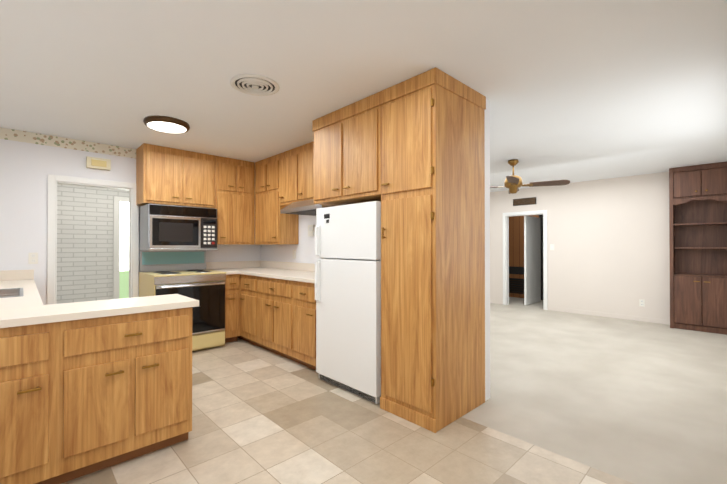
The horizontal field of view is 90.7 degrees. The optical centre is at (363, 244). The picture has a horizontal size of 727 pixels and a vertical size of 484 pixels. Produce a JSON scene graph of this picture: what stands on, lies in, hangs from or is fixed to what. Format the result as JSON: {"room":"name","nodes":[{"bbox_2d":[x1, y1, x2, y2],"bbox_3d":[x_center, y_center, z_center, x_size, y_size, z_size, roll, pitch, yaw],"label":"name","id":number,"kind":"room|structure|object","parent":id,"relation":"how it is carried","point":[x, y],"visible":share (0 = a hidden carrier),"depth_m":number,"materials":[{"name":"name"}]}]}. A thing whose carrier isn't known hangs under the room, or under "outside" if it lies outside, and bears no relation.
{"room":"kitchen","nodes":[
{"label":"kitchen","id":0,"kind":"room"},
{"bbox_2d":[57,184,128,303],"bbox_3d":[-4.468,0.061,6.079,4.200,2.400,0.100,0,-1,-44],"label":"wall","id":1,"kind":"structure","parent":0,"point":[84,243],"depth_m":5.90,"materials":[{"name":"white brick"}]},
{"bbox_2d":[113,196,128,298],"bbox_3d":[-4.007,0.223,6.406,0.760,2.080,0.058,0,-1,-44],"label":"window","id":2,"kind":"structure","parent":1,"relation":"in","point":[120,247],"depth_m":6.23,"materials":[{"name":"white"}]},
{"bbox_2d":[0,128,260,304],"bbox_3d":[-2.748,0.050,4.404,3.380,2.400,0.100,0,-1,-44],"label":"wall","id":3,"kind":"structure","parent":0,"point":[26,169],"depth_m":3.72,"materials":[{"name":"paint"}]},
{"bbox_2d":[28,253,37,263],"bbox_3d":[-3.405,0.145,3.701,0.072,0.115,0.008,0,-1,-44],"label":"outlet","id":4,"kind":"object","parent":3,"relation":"attached to","point":[32,258],"visible":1,"depth_m":3.70,"materials":[{"name":"white plastic"}]},
{"bbox_2d":[0,127,135,158],"bbox_3d":[-3.306,-1.096,3.808,1.540,0.113,0.002,0,-1,-44],"label":"wallpaper border","id":5,"kind":"object","parent":3,"relation":"attached to","point":[34,138],"depth_m":3.88,"materials":[{"name":"paper"}]},
{"bbox_2d":[47,174,138,304],"bbox_3d":[-3.062,0.257,4.097,0.829,1.982,0.128,0,-1,-44],"label":"door frame","id":6,"kind":"structure","parent":3,"relation":"attached to","point":[54,181],"depth_m":3.96,"materials":[{"name":"white wood"}]},
{"bbox_2d":[86,156,110,170],"bbox_3d":[-2.997,-0.913,4.063,0.220,0.120,0.056,0,-1,-44],"label":"door chime","id":7,"kind":"object","parent":3,"relation":"attached to","point":[97,163],"visible":1,"depth_m":4.04,"materials":[{"name":"beige plastic"}]},
{"bbox_2d":[136,143,215,208],"bbox_3d":[-2.325,-0.809,4.480,0.809,0.678,0.376,0,-1,-44],"label":"upper cabinet","id":8,"kind":"object","parent":3,"relation":"attached to","point":[164,175],"depth_m":4.30,"materials":[{"name":"brown wood"}]},
{"bbox_2d":[139,204,217,250],"bbox_3d":[-2.283,-0.191,4.454,0.772,0.529,0.466,0,-1,-44],"label":"microwave","id":9,"kind":"object","parent":8,"relation":"attached to","point":[165,227],"visible":1,"depth_m":4.25,"materials":[{"name":"silver metal"}]},
{"bbox_2d":[216,156,254,244],"bbox_3d":[-1.834,-0.571,4.947,0.545,1.148,0.376,0,-1,-44],"label":"upper cabinet","id":10,"kind":"object","parent":3,"relation":"attached to","point":[224,187],"depth_m":4.81,"materials":[{"name":"brown wood"}]},
{"bbox_2d":[62,337,633,483],"bbox_3d":[-1.100,1.286,2.339,2.930,0.100,5.350,0,-1,-44],"label":"floor","id":11,"kind":"structure","parent":0,"point":[260,415],"depth_m":2.20,"materials":[{"name":"tile"}]},
{"bbox_2d":[0,322,59,483],"bbox_3d":[-1.898,0.808,1.689,0.666,0.844,0.396,0,-1,-44],"label":"base cabinet","id":12,"kind":"object","parent":11,"relation":"on","point":[29,354],"depth_m":1.71,"materials":[{"name":"brown wood"}]},
{"bbox_2d":[60,307,191,483],"bbox_3d":[-1.423,0.812,2.141,0.646,0.844,0.396,0,-1,-44],"label":"base cabinet","id":13,"kind":"object","parent":11,"relation":"on","point":[81,398],"depth_m":1.97,"materials":[{"name":"brown wood"}]},
{"bbox_2d":[0,269,198,327],"bbox_3d":[-2.440,0.331,2.751,1.341,0.375,2.706,0,-1,-44],"label":"countertop","id":14,"kind":"structure","parent":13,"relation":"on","point":[21,303],"depth_m":2.08,"materials":[{"name":"laminate"}]},
{"bbox_2d":[139,251,226,350],"bbox_3d":[-2.176,0.655,4.336,0.780,1.148,0.776,0,-1,-44],"label":"range","id":15,"kind":"object","parent":11,"relation":"on","point":[186,274],"visible":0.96,"depth_m":4.24,"materials":[{"name":"beige metal"}]},
{"bbox_2d":[225,274,239,342],"bbox_3d":[-1.857,0.817,4.730,0.224,0.869,0.644,0,-1,-44],"label":"base cabinet","id":16,"kind":"object","parent":11,"relation":"on","point":[232,307],"visible":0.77,"depth_m":4.53,"materials":[{"name":"brown wood"}]},
{"bbox_2d":[237,274,240,338],"bbox_3d":[-1.560,0.819,5.008,0.616,0.868,0.649,0,-1,-44],"label":"base cabinet","id":17,"kind":"object","parent":11,"relation":"on","point":[240,274],"depth_m":4.60,"materials":[{"name":"brown wood"}]},
{"bbox_2d":[206,261,314,283],"bbox_3d":[-1.077,0.308,4.350,0.824,0.138,2.271,0,-1,-44],"label":"countertop","id":18,"kind":"structure","parent":17,"relation":"on","point":[298,272],"depth_m":4.67,"materials":[{"name":"laminate"}]},
{"bbox_2d":[241,274,252,343],"bbox_3d":[-1.190,0.817,4.619,0.616,0.868,0.423,0,-1,-44],"label":"base cabinet","id":19,"kind":"object","parent":11,"relation":"on","point":[246,280],"depth_m":4.44,"materials":[{"name":"brown wood"}]},
{"bbox_2d":[253,276,288,358],"bbox_3d":[-0.776,0.814,4.184,0.616,0.868,0.780,0,-1,-44],"label":"base cabinet","id":20,"kind":"object","parent":11,"relation":"on","point":[278,316],"depth_m":4.01,"materials":[{"name":"brown wood"}]},
{"bbox_2d":[289,280,315,369],"bbox_3d":[-0.362,0.811,3.750,0.616,0.868,0.420,0,-1,-44],"label":"base cabinet","id":21,"kind":"object","parent":11,"relation":"on","point":[302,302],"depth_m":3.57,"materials":[{"name":"brown wood"}]},
{"bbox_2d":[315,201,380,403],"bbox_3d":[0.050,0.451,3.226,0.685,1.558,0.770,0,-1,-44],"label":"fridge","id":22,"kind":"object","parent":11,"relation":"on","point":[348,291],"visible":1,"depth_m":2.96,"materials":[{"name":"white metal"}]},
{"bbox_2d":[312,67,485,432],"bbox_3d":[0.231,0.041,3.069,0.704,2.398,1.382,0,-1,-44],"label":"pantry","id":23,"kind":"object","parent":11,"relation":"on","point":[409,154],"visible":0.96,"depth_m":2.57,"materials":[{"name":"brown wood"}]},
{"bbox_2d":[0,0,726,191],"bbox_3d":[0.772,-1.202,4.139,8.100,0.100,5.350,0,-1,-44],"label":"ceiling","id":24,"kind":"structure","parent":0,"point":[573,91],"depth_m":2.40,"materials":[{"name":"paint"}]},
{"bbox_2d":[143,115,189,132],"bbox_3d":[-1.866,-1.129,3.414,0.390,0.054,0.390,0,-1,-44],"label":"ceiling light fixture","id":25,"kind":"object","parent":24,"relation":"attached to","point":[167,124],"visible":1,"depth_m":3.33,"materials":[{"name":"white glass"}]},
{"bbox_2d":[230,74,278,95],"bbox_3d":[-0.789,-1.151,2.617,0.344,0.022,0.344,0,-1,-44],"label":"ceiling vent","id":26,"kind":"object","parent":24,"relation":"in","point":[255,84],"visible":1,"depth_m":2.59,"materials":[{"name":"white"}]},
{"bbox_2d":[490,159,569,193],"bbox_3d":[2.046,-0.918,4.902,0.999,0.455,0.999,0,0,-22],"label":"ceiling fan","id":27,"kind":"object","parent":24,"relation":"hanging from","point":[513,183],"visible":0.92,"depth_m":4.80,"materials":[{"name":"brown wood"}]},
{"bbox_2d":[261,99,489,400],"bbox_3d":[-0.270,0.048,4.181,0.100,2.400,3.640,0,-1,-44],"label":"wall","id":28,"kind":"structure","parent":0,"point":[304,248],"depth_m":2.90,"materials":[{"name":"paint"}]},
{"bbox_2d":[255,154,298,244],"bbox_3d":[-1.189,-0.571,4.860,0.296,1.148,0.664,0,-1,-44],"label":"upper cabinet","id":29,"kind":"object","parent":28,"relation":"attached to","point":[272,227],"depth_m":4.69,"materials":[{"name":"brown wood"}]},
{"bbox_2d":[279,148,294,205],"bbox_3d":[-0.816,-0.819,4.469,0.296,0.658,0.420,0,-1,-44],"label":"upper cabinet","id":30,"kind":"object","parent":28,"relation":"attached to","point":[284,179],"depth_m":4.38,"materials":[{"name":"brown wood"}]},
{"bbox_2d":[295,141,313,201],"bbox_3d":[-0.530,-0.821,4.170,0.296,0.658,0.407,0,-1,-44],"label":"upper cabinet","id":31,"kind":"object","parent":28,"relation":"attached to","point":[304,154],"depth_m":4.11,"materials":[{"name":"brown wood"}]},
{"bbox_2d":[280,199,332,215],"bbox_3d":[-0.497,-0.420,3.982,0.500,0.142,0.780,0,-1,-44],"label":"range hood","id":32,"kind":"object","parent":28,"relation":"attached to","point":[307,207],"visible":0.5,"depth_m":3.89,"materials":[{"name":"silver metal"}]},
{"bbox_2d":[308,225,314,235],"bbox_3d":[-0.650,-0.170,4.483,0.033,0.140,0.120,0,-1,-44],"label":"control box","id":33,"kind":"object","parent":28,"relation":"attached to","point":[311,230],"visible":0.94,"depth_m":4.46,"materials":[{"name":"white plastic"}]},
{"bbox_2d":[509,297,542,307],"bbox_3d":[3.448,1.324,8.018,1.150,0.100,2.800,0,-1,-44],"label":"floor","id":34,"kind":"structure","parent":0,"point":[516,301],"depth_m":7.71,"materials":[{"name":"carpet"}]},
{"bbox_2d":[509,215,542,299],"bbox_3d":[3.900,0.077,8.458,0.100,2.400,2.800,0,-1,-44],"label":"wall","id":35,"kind":"structure","parent":0,"point":[516,241],"depth_m":8.59,"materials":[{"name":"brown wood"}]},
{"bbox_2d":[509,278,523,293],"bbox_3d":[3.664,0.998,8.613,0.016,0.360,0.440,0,-1,-44],"label":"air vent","id":36,"kind":"object","parent":35,"relation":"in","point":[516,285],"depth_m":8.61,"materials":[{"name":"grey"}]},
{"bbox_2d":[509,266,523,274],"bbox_3d":[3.666,0.628,8.617,0.010,0.180,0.440,0,-1,-44],"label":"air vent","id":37,"kind":"object","parent":35,"relation":"in","point":[512,270],"depth_m":8.61,"materials":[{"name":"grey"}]},
{"bbox_2d":[490,172,669,319],"bbox_3d":[3.668,0.067,6.890,0.100,2.400,5.150,0,-1,-44],"label":"wall","id":38,"kind":"structure","parent":0,"point":[609,240],"depth_m":6.27,"materials":[{"name":"paint"}]},
{"bbox_2d":[513,197,535,205],"bbox_3d":[3.248,-0.861,7.249,0.020,0.140,0.460,0,-1,-44],"label":"air vent","id":39,"kind":"object","parent":38,"relation":"in","point":[525,201],"visible":1,"depth_m":7.24,"materials":[{"name":"brown metal"}]},
{"bbox_2d":[503,210,547,309],"bbox_3d":[3.282,0.303,7.287,0.128,1.932,0.884,0,-1,-44],"label":"door frame","id":40,"kind":"structure","parent":38,"relation":"attached to","point":[506,216],"depth_m":7.48,"materials":[{"name":"white wood"}]},
{"bbox_2d":[490,300,669,324],"bbox_3d":[3.331,1.233,7.154,0.011,0.070,4.289,0,-1,-44],"label":"baseboard","id":41,"kind":"structure","parent":38,"relation":"attached to","point":[637,318],"depth_m":6.22,"materials":[{"name":"paint"}]},
{"bbox_2d":[639,299,644,306],"bbox_3d":[4.556,0.960,5.872,0.008,0.115,0.072,0,-1,-44],"label":"electrical outlet","id":42,"kind":"object","parent":38,"relation":"attached to","point":[642,302],"visible":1,"depth_m":5.87,"materials":[{"name":"white plastic"}]},
{"bbox_2d":[462,303,726,483],"bbox_3d":[1.833,1.305,5.133,5.170,0.100,5.350,0,-1,-44],"label":"floor carpet","id":43,"kind":"object","parent":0,"point":[636,402],"visible":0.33,"depth_m":2.98,"materials":[{"name":"beige carpet"}]},
{"bbox_2d":[669,162,726,334],"bbox_3d":[4.942,0.057,5.234,0.336,2.396,0.705,0,-1,-44],"label":"bookcase","id":44,"kind":"object","parent":43,"relation":"on","point":[698,238],"visible":1,"depth_m":5.26,"materials":[{"name":"brown wood"}]},
{"bbox_3d":[3.484,0.075,8.061,1.250,2.400,3.000,0,-1,-44],"label":"wall","id":45,"kind":"structure","parent":0,"visible":0},
{"bbox_2d":[524,216,540,304],"bbox_3d":[3.642,0.337,7.727,0.780,1.850,0.040,0,-1,-44],"label":"door","id":46,"kind":"structure","parent":45,"relation":"attached to","point":[532,259],"depth_m":7.67,"materials":[{"name":"white wood"}]}
]}

